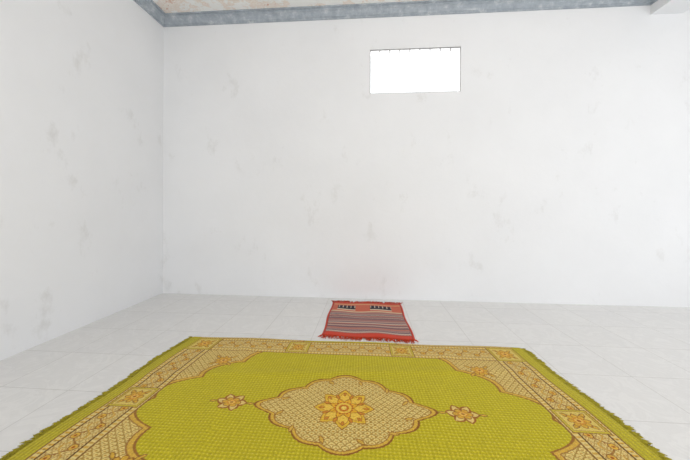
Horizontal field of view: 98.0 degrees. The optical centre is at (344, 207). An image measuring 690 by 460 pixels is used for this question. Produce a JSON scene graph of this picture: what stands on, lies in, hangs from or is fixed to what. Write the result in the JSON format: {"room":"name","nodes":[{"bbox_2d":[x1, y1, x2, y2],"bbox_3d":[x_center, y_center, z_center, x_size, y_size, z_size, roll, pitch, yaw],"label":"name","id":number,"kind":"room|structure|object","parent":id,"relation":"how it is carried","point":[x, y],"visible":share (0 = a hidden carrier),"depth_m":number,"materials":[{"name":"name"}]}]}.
{"room":"prayer room","nodes":[
{"label":"prayer room","id":0,"kind":"room"},
{"bbox_2d":[0,0,163,360],"bbox_3d":[-2.410,-0.609,0.620,0.150,3.200,6.067,0,0,4],"label":"wall","id":1,"kind":"structure","parent":0,"point":[81,81],"depth_m":2.45,"materials":[{"name":"paint"}]},
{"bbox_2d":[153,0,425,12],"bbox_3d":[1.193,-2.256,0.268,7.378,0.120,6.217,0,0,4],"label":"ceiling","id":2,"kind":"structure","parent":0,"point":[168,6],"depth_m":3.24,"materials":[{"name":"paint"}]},
{"bbox_2d":[0,293,689,459],"bbox_3d":[1.181,1.064,0.268,7.378,0.120,6.217,0,0,4],"label":"floor","id":3,"kind":"structure","parent":0,"point":[633,361],"depth_m":2.23,"materials":[{"name":"white tile"}]},
{"bbox_2d":[0,336,671,459],"bbox_3d":[0.011,0.985,1.462,2.751,0.027,1.547,0,0,4],"label":"rug","id":4,"kind":"object","parent":3,"relation":"on","point":[202,398],"visible":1,"depth_m":1.46,"materials":[{"name":"yellow fabric"}]},
{"bbox_2d":[318,300,417,343],"bbox_3d":[0.200,0.993,2.725,0.777,0.012,1.016,0,0,4],"label":"mat","id":5,"kind":"object","parent":3,"relation":"on","point":[368,320],"visible":1,"depth_m":2.60,"materials":[{"name":"fabric"}]},
{"bbox_2d":[163,5,689,306],"bbox_3d":[1.420,-0.595,3.293,7.078,3.200,0.150,0,0,4],"label":"wall","id":6,"kind":"structure","parent":0,"point":[557,171],"depth_m":3.25,"materials":[{"name":"paint"}]},
{"bbox_2d":[133,0,656,26],"bbox_3d":[0.290,-2.147,0.338,5.268,0.105,5.917,0,0,4],"label":"trim","id":7,"kind":"structure","parent":6,"relation":"attached to","point":[428,7],"depth_m":3.25,"materials":[{"name":"grey concrete"}]},
{"bbox_2d":[370,47,460,93],"bbox_3d":[0.762,-1.500,3.279,0.975,0.485,0.020,0,0,4],"label":"window","id":8,"kind":"structure","parent":6,"relation":"in","point":[440,48],"depth_m":3.27,"materials":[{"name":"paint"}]},
{"bbox_2d":[651,0,689,14],"bbox_3d":[3.066,-2.089,0.124,0.300,0.200,5.917,0,0,4],"label":"ceiling beam","id":9,"kind":"structure","parent":6,"relation":"attached to","point":[660,6],"depth_m":2.99,"materials":[{"name":"white paint"}]}
]}

